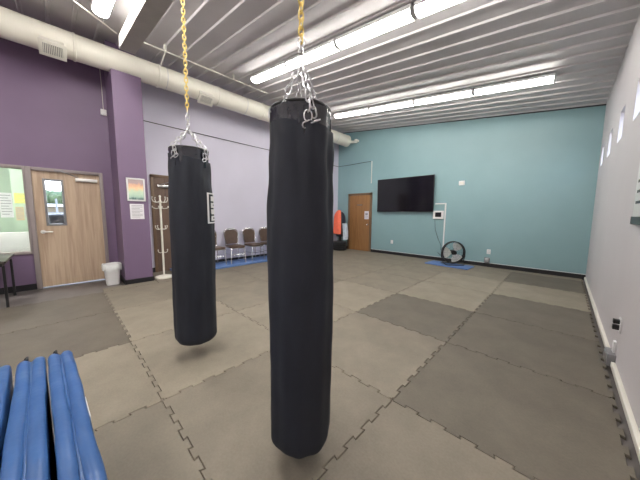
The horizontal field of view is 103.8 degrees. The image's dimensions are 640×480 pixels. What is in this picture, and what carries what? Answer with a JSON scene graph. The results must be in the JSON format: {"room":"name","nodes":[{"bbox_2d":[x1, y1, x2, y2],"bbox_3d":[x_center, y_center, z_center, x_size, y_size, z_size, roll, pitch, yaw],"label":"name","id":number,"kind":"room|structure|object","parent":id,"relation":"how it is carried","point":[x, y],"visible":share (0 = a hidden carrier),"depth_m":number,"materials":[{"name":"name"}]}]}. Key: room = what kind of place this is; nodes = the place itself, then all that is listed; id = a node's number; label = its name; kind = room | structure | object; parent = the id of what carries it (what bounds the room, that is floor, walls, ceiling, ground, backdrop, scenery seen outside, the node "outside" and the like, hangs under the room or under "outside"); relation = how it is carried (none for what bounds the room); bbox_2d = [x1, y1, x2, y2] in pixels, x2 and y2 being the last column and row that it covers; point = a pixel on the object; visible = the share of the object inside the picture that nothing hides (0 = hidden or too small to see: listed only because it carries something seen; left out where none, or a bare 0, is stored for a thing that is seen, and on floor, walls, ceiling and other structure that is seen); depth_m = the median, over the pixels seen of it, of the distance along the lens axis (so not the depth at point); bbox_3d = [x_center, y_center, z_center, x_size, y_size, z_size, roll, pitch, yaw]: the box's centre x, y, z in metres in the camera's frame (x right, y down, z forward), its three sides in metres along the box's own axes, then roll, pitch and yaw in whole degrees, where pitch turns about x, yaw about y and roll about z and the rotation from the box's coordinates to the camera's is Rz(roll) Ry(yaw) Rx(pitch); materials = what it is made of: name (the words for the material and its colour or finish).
{"room":"exercise studio","nodes":[
{"label":"exercise studio","id":0,"kind":"room"},
{"bbox_2d":[0,168,27,231],"bbox_3d":[-7.084,-0.508,4.646,2.730,2.770,2.600,6,8,44],"label":"wall","id":1,"kind":"structure","parent":0,"point":[11,180],"depth_m":5.68,"materials":[{"name":"green paint"}]},
{"bbox_2d":[0,192,13,217],"bbox_3d":[-7.499,-0.833,6.001,0.006,0.590,0.200,6,8,44],"label":"notice","id":2,"kind":"object","parent":1,"relation":"attached to","point":[6,204],"visible":0.97,"depth_m":6.00,"materials":[{"name":"white paper"}]},
{"bbox_2d":[14,193,24,202],"bbox_3d":[-6.650,-0.934,5.642,0.006,0.220,0.285,6,8,44],"label":"poster","id":3,"kind":"object","parent":1,"relation":"attached to","point":[18,197],"visible":0.64,"depth_m":5.59,"materials":[{"name":"yellow paper"}]},
{"bbox_2d":[15,207,24,219],"bbox_3d":[-6.710,-0.590,5.618,0.006,0.300,0.120,6,8,44],"label":"notice","id":4,"kind":"object","parent":1,"relation":"attached to","point":[19,210],"visible":1,"depth_m":5.62,"materials":[{"name":"beige paper"}]},
{"bbox_2d":[103,40,152,279],"bbox_3d":[-3.897,-1.631,5.092,0.810,4.970,0.450,6,8,44],"label":"pillar","id":5,"kind":"structure","parent":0,"point":[123,90],"depth_m":4.84,"materials":[{"name":"purple paint"}]},
{"bbox_2d":[126,177,145,200],"bbox_3d":[-3.584,-0.979,4.890,0.020,0.440,0.296,6,8,44],"label":"framed picture","id":6,"kind":"object","parent":5,"relation":"attached to","point":[135,187],"visible":1,"depth_m":4.88,"materials":[{"name":"paper"}]},
{"bbox_2d":[120,274,153,284],"bbox_3d":[-3.914,0.789,5.339,0.822,0.105,0.474,6,8,44],"label":"baseboard","id":7,"kind":"structure","parent":5,"relation":"attached to","point":[145,279],"depth_m":5.05,"materials":[{"name":"black plastic"}]},
{"bbox_2d":[130,204,144,218],"bbox_3d":[-3.594,-0.559,4.936,0.006,0.295,0.225,6,8,44],"label":"notice","id":8,"kind":"object","parent":5,"relation":"attached to","point":[136,210],"visible":1,"depth_m":4.93,"materials":[{"name":"white paper"}]},
{"bbox_2d":[0,38,338,287],"bbox_3d":[-3.265,-1.762,6.403,0.120,4.970,11.400,6,8,44],"label":"wall","id":9,"kind":"structure","parent":0,"point":[51,117],"depth_m":5.13,"materials":[{"name":"purple paint"}]},
{"bbox_2d":[0,164,32,254],"bbox_3d":[-5.579,-0.490,4.124,0.155,1.550,1.049,6,8,44],"label":"window","id":10,"kind":"structure","parent":9,"relation":"in","point":[1,165],"depth_m":4.41,"materials":[{"name":"beige paint"}]},
{"bbox_2d":[0,283,36,293],"bbox_3d":[-6.201,0.949,3.573,0.012,0.110,2.900,6,8,44],"label":"baseboard","id":11,"kind":"structure","parent":9,"relation":"attached to","point":[28,287],"depth_m":4.47,"materials":[{"name":"black plastic"}]},
{"bbox_2d":[24,166,108,288],"bbox_3d":[-4.827,-0.230,4.880,0.228,2.210,1.040,6,8,44],"label":"door","id":12,"kind":"structure","parent":9,"relation":"in","point":[74,251],"depth_m":4.86,"materials":[{"name":"beige wood"}]},
{"bbox_2d":[99,69,106,115],"bbox_3d":[-4.351,-2.959,5.010,0.058,0.900,0.090,6,8,44],"label":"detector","id":13,"kind":"object","parent":9,"relation":"attached to","point":[103,112],"visible":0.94,"depth_m":5.02,"materials":[{"name":"white plastic"}]},
{"bbox_2d":[150,174,171,271],"bbox_3d":[-3.467,-0.392,6.170,0.128,2.290,1.080,6,8,44],"label":"door","id":14,"kind":"structure","parent":9,"relation":"in","point":[158,184],"depth_m":5.92,"materials":[{"name":"brown paint"}]},
{"bbox_2d":[153,254,266,271],"bbox_3d":[-1.659,0.497,8.227,0.012,0.130,6.834,6,8,44],"label":"baseboard","id":15,"kind":"structure","parent":9,"relation":"attached to","point":[235,258],"depth_m":7.39,"materials":[{"name":"black plastic"}]},
{"bbox_2d":[144,120,370,166],"bbox_3d":[-1.052,-2.758,7.360,1.567,0.103,6.807,6,8,44],"label":"cable","id":16,"kind":"object","parent":9,"relation":"attached to","point":[144,120],"visible":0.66,"depth_m":6.72,"materials":[{"name":"black plastic"}]},
{"bbox_2d":[0,0,639,132],"bbox_3d":[-0.592,-3.254,3.652,7.490,1.094,11.500,6,8,44],"label":"ceiling","id":17,"kind":"structure","parent":0,"point":[466,44],"depth_m":4.13,"materials":[{"name":"grey metal"}]},
{"bbox_2d":[91,0,114,18],"bbox_3d":[-2.860,-3.284,3.356,1.219,0.265,0.210,6,8,44],"label":"ceiling light","id":18,"kind":"object","parent":17,"relation":"attached to","point":[102,8],"visible":1,"depth_m":3.58,"materials":[{"name":"white plastic"}]},
{"bbox_2d":[119,0,173,54],"bbox_3d":[-1.097,-2.610,2.155,5.840,0.941,0.210,6,8,44],"label":"ceiling light","id":19,"kind":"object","parent":17,"relation":"attached to","point":[144,15],"depth_m":3.35,"materials":[{"name":"beige paint"}]},
{"bbox_2d":[180,0,189,129],"bbox_3d":[-1.203,-1.774,2.247,0.070,1.516,0.080,6,8,44],"label":"chain","id":20,"kind":"object","parent":19,"relation":"hanging from","point":[182,4],"visible":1,"depth_m":2.25,"materials":[{"name":"metal"}]},
{"bbox_2d":[168,127,216,345],"bbox_3d":[-1.225,-0.020,2.424,0.395,2.053,0.390,1,6,0],"label":"bag","id":21,"kind":"object","parent":20,"relation":"hanging from","point":[190,195],"visible":1,"depth_m":2.29,"materials":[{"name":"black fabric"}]},
{"bbox_2d":[297,0,304,66],"bbox_3d":[-0.082,-1.540,1.195,0.070,1.350,0.080,6,8,44],"label":"chain","id":22,"kind":"object","parent":19,"relation":"hanging from","point":[301,39],"visible":0.99,"depth_m":1.24,"materials":[{"name":"metal"}]},
{"bbox_2d":[267,62,333,458],"bbox_3d":[-0.108,0.137,1.363,0.354,2.055,0.355,3,7,26],"label":"bag","id":23,"kind":"object","parent":22,"relation":"hanging from","point":[301,150],"visible":1,"depth_m":1.23,"materials":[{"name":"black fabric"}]},
{"bbox_2d":[72,0,267,93],"bbox_3d":[-2.761,-3.494,4.618,0.866,0.265,4.344,4,7,30],"label":"conduit","id":24,"kind":"object","parent":17,"relation":"hanging from","point":[164,45],"visible":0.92,"depth_m":4.76,"materials":[{"name":"beige metal"}]},
{"bbox_2d":[0,6,358,146],"bbox_3d":[-2.687,-3.440,5.637,0.634,0.702,11.340,6,8,44],"label":"air duct","id":25,"kind":"object","parent":17,"relation":"hanging from","point":[52,41],"visible":0.71,"depth_m":4.53,"materials":[{"name":"metal"}]},
{"bbox_2d":[37,35,66,61],"bbox_3d":[-4.253,-3.061,3.994,0.273,0.261,0.310,6,8,44],"label":"vent register","id":26,"kind":"object","parent":25,"relation":"attached to","point":[52,46],"depth_m":3.96,"materials":[{"name":"beige metal"}]},
{"bbox_2d":[197,90,214,106],"bbox_3d":[-2.595,-3.222,5.694,0.273,0.261,0.330,6,8,44],"label":"vent register","id":27,"kind":"object","parent":25,"relation":"attached to","point":[206,97],"depth_m":5.66,"materials":[{"name":"beige metal"}]},
{"bbox_2d":[251,60,290,83],"bbox_3d":[-1.035,-3.462,5.227,1.219,0.265,0.210,6,8,44],"label":"ceiling light","id":28,"kind":"object","parent":17,"relation":"attached to","point":[277,69],"visible":0.79,"depth_m":5.13,"materials":[{"name":"white plastic"}]},
{"bbox_2d":[285,38,340,69],"bbox_3d":[-0.147,-3.208,4.385,1.219,0.265,0.210,6,8,44],"label":"ceiling light","id":29,"kind":"object","parent":17,"relation":"attached to","point":[328,47],"visible":0.79,"depth_m":4.24,"materials":[{"name":"white plastic"}]},
{"bbox_2d":[334,107,370,117],"bbox_3d":[0.930,-3.653,7.241,1.219,0.265,0.210,6,8,44],"label":"ceiling light","id":30,"kind":"object","parent":17,"relation":"attached to","point":[365,110],"visible":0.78,"depth_m":7.15,"materials":[{"name":"white plastic"}]},
{"bbox_2d":[335,3,416,49],"bbox_3d":[0.741,-2.955,3.543,1.219,0.265,0.210,6,8,44],"label":"ceiling light","id":31,"kind":"object","parent":17,"relation":"attached to","point":[405,14],"visible":0.87,"depth_m":3.42,"materials":[{"name":"white plastic"}]},
{"bbox_2d":[369,99,414,112],"bbox_3d":[1.818,-3.400,6.399,1.219,0.265,0.210,6,8,44],"label":"ceiling light","id":32,"kind":"object","parent":17,"relation":"attached to","point":[410,102],"visible":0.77,"depth_m":6.30,"materials":[{"name":"white plastic"}]},
{"bbox_2d":[414,0,463,18],"bbox_3d":[1.633,-2.700,2.697,1.219,0.265,0.210,6,8,44],"label":"ceiling light","id":33,"kind":"object","parent":17,"relation":"attached to","point":[422,8],"visible":1,"depth_m":2.96,"materials":[{"name":"white plastic"}]},
{"bbox_2d":[414,88,473,104],"bbox_3d":[2.706,-3.146,5.556,1.219,0.265,0.210,6,8,44],"label":"ceiling light","id":34,"kind":"object","parent":17,"relation":"attached to","point":[468,92],"visible":0.88,"depth_m":5.45,"materials":[{"name":"white plastic"}]},
{"bbox_2d":[474,72,555,95],"bbox_3d":[3.598,-2.891,4.711,1.219,0.265,0.210,6,8,44],"label":"ceiling light","id":35,"kind":"object","parent":17,"relation":"attached to","point":[546,78],"visible":1,"depth_m":4.61,"materials":[{"name":"white plastic"}]},
{"bbox_2d":[0,279,639,479],"bbox_3d":[-0.620,1.051,4.089,7.560,0.100,11.640,6,8,44],"label":"floor","id":36,"kind":"structure","parent":0,"point":[49,293],"depth_m":4.08,"materials":[{"name":"grey concrete"}]},
{"bbox_2d":[0,254,16,307],"bbox_3d":[-5.461,0.676,3.378,0.940,0.705,1.690,6,8,44],"label":"folding table","id":37,"kind":"object","parent":36,"relation":"on","point":[4,258],"visible":0.94,"depth_m":3.74,"materials":[{"name":"metal"}]},
{"bbox_2d":[0,292,113,334],"bbox_3d":[-3.805,1.014,3.582,1.246,0.020,1.246,6,8,44],"label":"rubber mat","id":38,"kind":"object","parent":36,"relation":"on","point":[28,316],"visible":0.92,"depth_m":3.54,"materials":[{"name":"rubber"}]},
{"bbox_2d":[0,311,130,375],"bbox_3d":[-2.927,1.111,2.734,1.246,0.020,1.246,6,8,44],"label":"rubber mat","id":39,"kind":"object","parent":36,"relation":"on","point":[81,336],"visible":0.83,"depth_m":2.77,"materials":[{"name":"rubber"}]},
{"bbox_2d":[12,342,162,442],"bbox_3d":[-2.049,1.206,1.886,1.246,0.020,1.246,6,8,44],"label":"rubber mat","id":40,"kind":"object","parent":36,"relation":"on","point":[116,384],"visible":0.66,"depth_m":2.06,"materials":[{"name":"rubber"}]},
{"bbox_2d":[101,262,121,285],"bbox_3d":[-4.121,0.669,4.984,0.332,0.413,0.304,6,8,44],"label":"waste bin","id":41,"kind":"object","parent":36,"relation":"on","point":[111,270],"visible":1,"depth_m":4.90,"materials":[{"name":"white plastic"}]},
{"bbox_2d":[56,400,203,479],"bbox_3d":[-1.170,1.302,1.038,1.246,0.020,1.246,6,8,44],"label":"rubber mat","id":42,"kind":"object","parent":36,"relation":"on","point":[146,444],"visible":0.77,"depth_m":1.50,"materials":[{"name":"rubber"}]},
{"bbox_2d":[0,365,13,468],"bbox_3d":[-1.217,0.993,0.920,1.248,0.620,0.104,6,8,42],"label":"mat","id":43,"kind":"object","parent":42,"relation":"on","point":[6,380],"visible":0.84,"depth_m":1.12,"materials":[{"name":"blue plastic"}]},
{"bbox_2d":[0,356,56,479],"bbox_3d":[-1.133,0.986,0.999,1.248,0.620,0.105,6,8,42],"label":"mat","id":44,"kind":"object","parent":42,"relation":"on","point":[28,453],"visible":1,"depth_m":0.95,"materials":[{"name":"blue plastic"}]},
{"bbox_2d":[48,350,107,479],"bbox_3d":[-1.041,0.979,1.071,1.248,0.620,0.105,6,8,41],"label":"mat","id":45,"kind":"object","parent":42,"relation":"on","point":[78,456],"visible":1,"depth_m":0.94,"materials":[{"name":"blue plastic"}]},
{"bbox_2d":[103,280,157,291],"bbox_3d":[-3.618,0.886,4.832,0.280,0.020,0.836,6,8,44],"label":"rubber mat","id":46,"kind":"object","parent":36,"relation":"on","point":[154,281],"visible":0.75,"depth_m":4.83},
{"bbox_2d":[104,281,171,310],"bbox_3d":[-2.952,0.931,4.456,1.246,0.020,1.246,6,8,44],"label":"rubber mat","id":47,"kind":"object","parent":36,"relation":"on","point":[120,299],"visible":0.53,"depth_m":4.26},
{"bbox_2d":[114,299,235,341],"bbox_3d":[-2.074,1.028,3.609,1.246,0.020,1.246,6,8,44],"label":"rubber mat","id":48,"kind":"object","parent":36,"relation":"on","point":[141,321],"visible":0.59,"depth_m":3.37,"materials":[{"name":"rubber"}]},
{"bbox_2d":[153,268,233,282],"bbox_3d":[-3.057,0.770,6.000,1.111,0.020,1.614,6,8,44],"label":"rubber mat","id":49,"kind":"object","parent":36,"relation":"on","point":[222,269],"visible":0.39,"depth_m":5.82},
{"bbox_2d":[151,195,171,278],"bbox_3d":[-3.382,-0.065,5.376,0.350,1.765,0.350,6,8,44],"label":"coat stand","id":50,"kind":"object","parent":49,"relation":"on","point":[163,276],"visible":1,"depth_m":5.36,"materials":[{"name":"beige metal"}]},
{"bbox_2d":[170,256,266,270],"bbox_3d":[-2.247,0.628,7.107,0.690,0.050,3.392,6,8,44],"label":"exercise mat","id":51,"kind":"object","parent":49,"relation":"on","point":[260,259],"visible":0.41,"depth_m":6.94,"materials":[{"name":"blue plastic"}]},
{"bbox_2d":[215,231,226,264],"bbox_3d":[-2.783,0.190,6.563,0.542,0.924,0.438,6,8,41],"label":"banquet chair","id":52,"kind":"object","parent":51,"relation":"on","point":[217,248],"visible":0.25,"depth_m":6.59,"materials":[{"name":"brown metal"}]},
{"bbox_2d":[223,228,245,263],"bbox_3d":[-2.376,0.150,6.980,0.438,0.924,0.542,-5,8,-42],"label":"banquet chair","id":53,"kind":"object","parent":51,"relation":"on","point":[230,236],"visible":0.97,"depth_m":7.04,"materials":[{"name":"brown fabric"}]},
{"bbox_2d":[242,228,264,260],"bbox_3d":[-1.967,0.110,7.399,0.542,0.924,0.438,6,8,42],"label":"banquet chair","id":54,"kind":"object","parent":51,"relation":"on","point":[248,234],"visible":0.98,"depth_m":7.42,"materials":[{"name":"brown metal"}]},
{"bbox_2d":[259,227,266,252],"bbox_3d":[-1.589,0.073,7.786,0.438,0.924,0.542,-5,8,-43],"label":"banquet chair","id":55,"kind":"object","parent":51,"relation":"on","point":[263,232],"visible":0.48,"depth_m":7.84,"materials":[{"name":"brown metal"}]},
{"bbox_2d":[131,312,269,399],"bbox_3d":[-1.196,1.123,2.761,1.246,0.020,1.246,6,8,44],"label":"rubber mat","id":56,"kind":"object","parent":36,"relation":"on","point":[174,367],"visible":0.69,"depth_m":2.53,"materials":[{"name":"rubber"}]},
{"bbox_2d":[216,271,259,289],"bbox_3d":[-2.099,0.849,5.331,1.246,0.020,1.246,6,8,44],"label":"rubber mat","id":57,"kind":"object","parent":36,"relation":"on","point":[229,278],"visible":0.46,"depth_m":5.35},
{"bbox_2d":[216,280,267,310],"bbox_3d":[-1.221,0.945,4.483,1.246,0.020,1.246,6,8,44],"label":"rubber mat","id":58,"kind":"object","parent":36,"relation":"on","point":[239,297],"visible":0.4,"depth_m":4.31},
{"bbox_2d":[228,262,266,270],"bbox_3d":[-2.075,0.675,7.006,1.111,0.020,1.246,6,8,44],"label":"rubber mat","id":59,"kind":"object","parent":36,"relation":"on","point":[262,263],"visible":0.3,"depth_m":6.66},
{"bbox_2d":[235,265,267,279],"bbox_3d":[-1.246,0.765,6.205,1.246,0.020,1.246,6,8,44],"label":"rubber mat","id":60,"kind":"object","parent":36,"relation":"on","point":[261,272],"visible":0.4,"depth_m":6.08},
{"bbox_2d":[163,352,391,479],"bbox_3d":[-0.317,1.220,1.913,1.246,0.020,1.246,6,8,44],"label":"rubber mat","id":61,"kind":"object","parent":36,"relation":"on","point":[225,418],"visible":0.73,"depth_m":1.70,"materials":[{"name":"rubber"}]},
{"bbox_2d":[236,302,355,330],"bbox_3d":[-0.342,1.040,3.635,1.246,0.020,1.246,6,8,44],"label":"rubber mat","id":62,"kind":"object","parent":36,"relation":"on","point":[258,313],"visible":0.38,"depth_m":3.57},
{"bbox_2d":[263,278,342,282],"bbox_3d":[-0.367,0.862,5.357,1.246,0.020,1.246,6,8,44],"label":"rubber mat","id":63,"kind":"object","parent":36,"relation":"on","point":[334,279],"visible":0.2,"depth_m":5.34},
{"bbox_2d":[333,250,350,253],"bbox_3d":[0.484,0.426,9.629,1.111,0.020,1.246,6,8,44],"label":"rubber mat","id":64,"kind":"object","parent":36,"relation":"on","point":[334,251],"visible":0.33,"depth_m":9.47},
{"bbox_2d":[333,212,346,250],"bbox_3d":[0.787,-0.360,9.864,0.536,1.500,0.536,6,8,44],"label":"training dummy","id":65,"kind":"object","parent":64,"relation":"on","point":[339,245],"visible":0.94,"depth_m":9.70,"materials":[{"name":"black plastic"}]},
{"bbox_2d":[333,210,340,233],"bbox_3d":[0.663,-0.709,9.823,0.271,0.920,0.548,0,6,-2],"label":"vest","id":66,"kind":"object","parent":65,"relation":"on","point":[337,217],"visible":1,"depth_m":9.63,"materials":[{"name":"fabric"}]},
{"bbox_2d":[342,223,347,239],"bbox_3d":[0.982,-0.324,9.684,0.130,0.630,0.321,6,8,44],"label":"hanging towel","id":67,"kind":"object","parent":65,"relation":"hanging from","point":[345,228],"visible":1,"depth_m":9.63,"materials":[{"name":"fabric"}]},
{"bbox_2d":[333,254,358,263],"bbox_3d":[0.461,0.599,7.954,1.246,0.020,1.246,6,8,44],"label":"rubber mat","id":68,"kind":"object","parent":36,"relation":"on","point":[337,259],"visible":0.47,"depth_m":7.83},
{"bbox_2d":[333,264,373,279],"bbox_3d":[0.486,0.778,6.232,1.246,0.020,1.246,6,8,44],"label":"rubber mat","id":69,"kind":"object","parent":36,"relation":"on","point":[341,272],"visible":0.53,"depth_m":6.10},
{"bbox_2d":[334,251,380,258],"bbox_3d":[1.314,0.516,8.829,1.246,0.020,1.246,6,8,44],"label":"rubber mat","id":70,"kind":"object","parent":36,"relation":"on","point":[361,255],"visible":0.82,"depth_m":8.79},
{"bbox_2d":[333,280,395,310],"bbox_3d":[0.511,0.958,4.510,1.246,0.020,1.246,6,8,44],"label":"rubber mat","id":71,"kind":"object","parent":36,"relation":"on","point":[346,294],"visible":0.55,"depth_m":4.37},
{"bbox_2d":[338,259,397,270],"bbox_3d":[1.339,0.695,7.106,1.246,0.020,1.246,6,8,44],"label":"rubber mat","id":72,"kind":"object","parent":36,"relation":"on","point":[365,264],"visible":0.89,"depth_m":7.05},
{"bbox_2d":[355,250,384,254],"bbox_3d":[1.840,0.465,9.368,1.246,0.020,0.309,6,8,44],"label":"rubber mat","id":73,"kind":"object","parent":36,"relation":"on","point":[355,250],"visible":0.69,"depth_m":9.30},
{"bbox_2d":[344,271,422,292],"bbox_3d":[1.364,0.875,5.384,1.246,0.020,1.246,6,8,44],"label":"rubber mat","id":74,"kind":"object","parent":36,"relation":"on","point":[379,280],"visible":0.91,"depth_m":5.30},
{"bbox_2d":[331,312,445,399],"bbox_3d":[0.536,1.137,2.787,1.246,0.020,1.246,6,8,44],"label":"rubber mat","id":75,"kind":"object","parent":36,"relation":"on","point":[383,356],"visible":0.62,"depth_m":2.60,"materials":[{"name":"rubber"}]},
{"bbox_2d":[364,255,415,263],"bbox_3d":[2.192,0.612,7.981,1.246,0.020,1.246,6,8,44],"label":"rubber mat","id":76,"kind":"object","parent":36,"relation":"on","point":[380,258],"visible":0.86,"depth_m":7.90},
{"bbox_2d":[383,254,417,258],"bbox_3d":[2.719,0.561,8.520,1.246,0.020,0.309,6,8,44],"label":"rubber mat","id":77,"kind":"object","parent":36,"relation":"on","point":[383,254],"visible":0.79,"depth_m":8.48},
{"bbox_2d":[375,265,441,280],"bbox_3d":[2.217,0.791,6.258,1.246,0.020,1.246,6,8,44],"label":"rubber mat","id":78,"kind":"object","parent":36,"relation":"on","point":[422,274],"visible":0.87,"depth_m":6.19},
{"bbox_2d":[356,293,473,341],"bbox_3d":[1.389,1.054,3.662,1.246,0.020,1.246,6,8,44],"label":"rubber mat","id":79,"kind":"object","parent":36,"relation":"on","point":[439,321],"visible":0.88,"depth_m":3.54,"materials":[{"name":"rubber"}]},
{"bbox_2d":[398,259,449,271],"bbox_3d":[3.070,0.708,7.133,1.246,0.020,1.246,6,8,44],"label":"rubber mat","id":80,"kind":"object","parent":36,"relation":"on","point":[413,263],"visible":0.66,"depth_m":6.99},
{"bbox_2d":[425,260,473,269],"bbox_3d":[3.609,0.695,7.043,0.540,0.035,1.120,-5,8,-42],"label":"exercise mat","id":81,"kind":"object","parent":80,"relation":"on","point":[433,262],"visible":0.8,"depth_m":6.97,"materials":[{"name":"blue plastic"}]},
{"bbox_2d":[437,241,465,265],"bbox_3d":[3.708,0.356,7.012,0.681,0.647,0.458,1,6,2],"label":"floor fan","id":82,"kind":"object","parent":81,"relation":"on","point":[445,252],"visible":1,"depth_m":6.99,"materials":[{"name":"black plastic"}]},
{"bbox_2d":[319,400,536,479],"bbox_3d":[0.561,1.315,1.065,1.246,0.020,1.246,6,8,44],"label":"rubber mat","id":83,"kind":"object","parent":36,"relation":"on","point":[399,444],"visible":0.97,"depth_m":1.47,"materials":[{"name":"rubber"}]},
{"bbox_2d":[397,281,491,311],"bbox_3d":[2.242,0.971,4.536,1.246,0.020,1.246,6,8,44],"label":"rubber mat","id":84,"kind":"object","parent":36,"relation":"on","point":[457,297],"visible":0.93,"depth_m":4.45,"materials":[{"name":"rubber"}]},
{"bbox_2d":[425,272,503,293],"bbox_3d":[3.095,0.887,5.411,1.246,0.020,1.246,6,8,44],"label":"rubber mat","id":85,"kind":"object","parent":36,"relation":"on","point":[486,285],"visible":0.94,"depth_m":5.34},
{"bbox_2d":[445,267,511,280],"bbox_3d":[3.949,0.804,6.285,1.246,0.020,1.246,6,8,44],"label":"rubber mat","id":86,"kind":"object","parent":36,"relation":"on","point":[476,271],"visible":0.69,"depth_m":6.18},
{"bbox_2d":[461,263,513,271],"bbox_3d":[4.475,0.753,6.825,1.246,0.020,0.309,6,8,44],"label":"rubber mat","id":87,"kind":"object","parent":36,"relation":"on","point":[500,269],"visible":0.5,"depth_m":6.69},
{"bbox_2d":[392,342,636,479],"bbox_3d":[1.414,1.232,1.940,1.246,0.020,1.246,6,8,44],"label":"rubber mat","id":88,"kind":"object","parent":36,"relation":"on","point":[546,428],"visible":0.96,"depth_m":1.78,"materials":[{"name":"rubber"}]},
{"bbox_2d":[446,312,614,399],"bbox_3d":[2.267,1.149,2.814,1.246,0.020,1.246,6,8,44],"label":"rubber mat","id":89,"kind":"object","parent":36,"relation":"on","point":[572,360],"visible":0.9,"depth_m":2.66,"materials":[{"name":"rubber"}]},
{"bbox_2d":[475,294,598,341],"bbox_3d":[3.121,1.067,3.688,1.246,0.020,1.246,6,8,44],"label":"rubber mat","id":90,"kind":"object","parent":36,"relation":"on","point":[572,322],"visible":0.97,"depth_m":3.57,"materials":[{"name":"rubber"}]},
{"bbox_2d":[492,281,590,311],"bbox_3d":[3.974,0.984,4.563,1.246,0.020,1.246,6,8,44],"label":"rubber mat","id":91,"kind":"object","parent":36,"relation":"on","point":[566,299],"visible":0.92,"depth_m":4.46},
{"bbox_2d":[504,272,585,293],"bbox_3d":[4.827,0.900,5.437,1.246,0.020,1.246,6,8,44],"label":"rubber mat","id":92,"kind":"object","parent":36,"relation":"on","point":[528,279],"visible":0.9,"depth_m":5.35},
{"bbox_2d":[513,270,582,281],"bbox_3d":[5.354,0.849,5.977,1.246,0.020,0.309,6,8,44],"label":"rubber mat","id":93,"kind":"object","parent":36,"relation":"on","point":[515,271],"visible":0.77,"depth_m":5.95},
{"bbox_2d":[337,105,605,273],"bbox_3d":[3.370,-1.865,7.985,7.690,4.970,0.120,6,8,44],"label":"wall","id":94,"kind":"structure","parent":0,"point":[527,196],"depth_m":6.68,"materials":[{"name":"teal paint"}]},
{"bbox_2d":[347,192,372,251],"bbox_3d":[1.511,-0.689,9.760,1.100,2.230,0.095,6,8,44],"label":"door","id":95,"kind":"structure","parent":94,"relation":"in","point":[359,204],"depth_m":9.75,"materials":[{"name":"brown paint"}]},
{"bbox_2d":[377,174,434,211],"bbox_3d":[2.804,-1.511,8.393,1.970,1.130,0.131,6,8,44],"label":"wall tv","id":96,"kind":"object","parent":94,"relation":"attached to","point":[415,193],"visible":1,"depth_m":8.27,"materials":[{"name":"glass"}]},
{"bbox_2d":[433,211,443,218],"bbox_3d":[3.636,-0.775,7.721,0.310,0.250,0.034,6,8,44],"label":"wall panel","id":97,"kind":"object","parent":94,"relation":"attached to","point":[436,214],"visible":1,"depth_m":7.70,"materials":[{"name":"white plastic"}]},
{"bbox_2d":[435,203,445,246],"bbox_3d":[3.676,-0.455,7.720,0.318,1.345,0.022,6,8,44],"label":"cable conduit","id":98,"kind":"object","parent":94,"relation":"attached to","point":[435,203],"visible":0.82,"depth_m":7.61,"materials":[{"name":"white plastic"}]},
{"bbox_2d":[346,247,585,279],"bbox_3d":[3.337,0.555,8.153,7.290,0.120,0.014,6,8,44],"label":"baseboard","id":99,"kind":"structure","parent":94,"relation":"attached to","point":[556,273],"depth_m":6.74,"materials":[{"name":"black plastic"}]},
{"bbox_2d":[346,104,605,132],"bbox_3d":[3.369,-3.578,7.718,7.290,0.953,0.030,6,8,44],"label":"trim","id":100,"kind":"structure","parent":94,"relation":"attached to","point":[601,104],"depth_m":6.57,"materials":[{"name":"black plastic"}]},
{"bbox_2d":[586,14,639,431],"bbox_3d":[2.057,-1.180,1.265,0.140,4.970,11.400,6,8,44],"label":"wall","id":101,"kind":"structure","parent":0,"point":[613,262],"depth_m":2.84,"materials":[{"name":"grey paint"}]},
{"bbox_2d":[603,340,616,365],"bbox_3d":[2.744,1.054,2.376,0.062,0.220,0.190,6,8,44],"label":"junction box","id":102,"kind":"object","parent":101,"relation":"attached to","point":[609,355],"visible":0.98,"depth_m":2.33,"materials":[{"name":"grey metal"}]},
{"bbox_2d":[584,277,639,462],"bbox_3d":[2.357,1.173,1.966,0.030,0.050,9.900,6,8,44],"label":"baseboard","id":103,"kind":"structure","parent":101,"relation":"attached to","point":[633,428],"depth_m":1.91,"materials":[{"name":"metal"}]},
{"bbox_2d":[612,317,622,333],"bbox_3d":[2.681,0.763,2.269,0.050,0.130,0.090,6,8,44],"label":"wall outlet","id":104,"kind":"object","parent":101,"relation":"attached to","point":[615,326],"visible":1,"depth_m":2.25,"materials":[{"name":"white plastic"}]},
{"bbox_2d":[630,163,639,224],"bbox_3d":[2.400,-0.401,1.831,0.030,0.590,0.840,6,8,44],"label":"board","id":105,"kind":"object","parent":101,"relation":"attached to","point":[635,219],"visible":1,"depth_m":2.06,"materials":[{"name":"white plastic"}]},
{"bbox_3d":[-7.108,0.910,4.783,2.730,0.080,2.570,6,8,44],"label":"floor","id":106,"kind":"structure","parent":0,"visible":0},
{"bbox_2d":[0,232,30,252],"bbox_3d":[-6.843,0.348,5.116,0.180,0.975,1.490,6,8,44],"label":"countertop","id":107,"kind":"structure","parent":106,"relation":"on","point":[9,241],"depth_m":5.33,"materials":[{"name":"white plastic"}]},
{"label":"outside","id":108,"kind":"structure","parent":0,"visible":0},
{"bbox_3d":[-2.757,0.732,7.124,120.000,0.070,90.000,6,8,44],"label":"ground","id":109,"kind":"structure","parent":108,"visible":0},
{"bbox_2d":[46,190,62,203],"bbox_3d":[-24.407,-3.012,23.221,2.973,3.677,3.325,6,8,44],"label":"shade tree","id":110,"kind":"object","parent":109,"relation":"on","point":[51,196],"visible":0.31,"depth_m":22.29,"materials":[{"name":"green plant"}]},
{"bbox_2d":[47,204,63,213],"bbox_3d":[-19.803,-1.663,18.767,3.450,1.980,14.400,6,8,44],"label":"building","id":111,"kind":"structure","parent":109,"relation":"on","point":[51,207],"depth_m":17.66,"materials":[{"name":"beige paint"}]},
{"bbox_2d":[48,214,64,223],"bbox_3d":[-8.140,-0.156,8.091,1.780,1.400,4.200,6,8,44],"label":"parked car","id":112,"kind":"object","parent":109,"relation":"on","point":[53,218],"visible":0.02,"depth_m":7.33,"materials":[{"name":"paint"}]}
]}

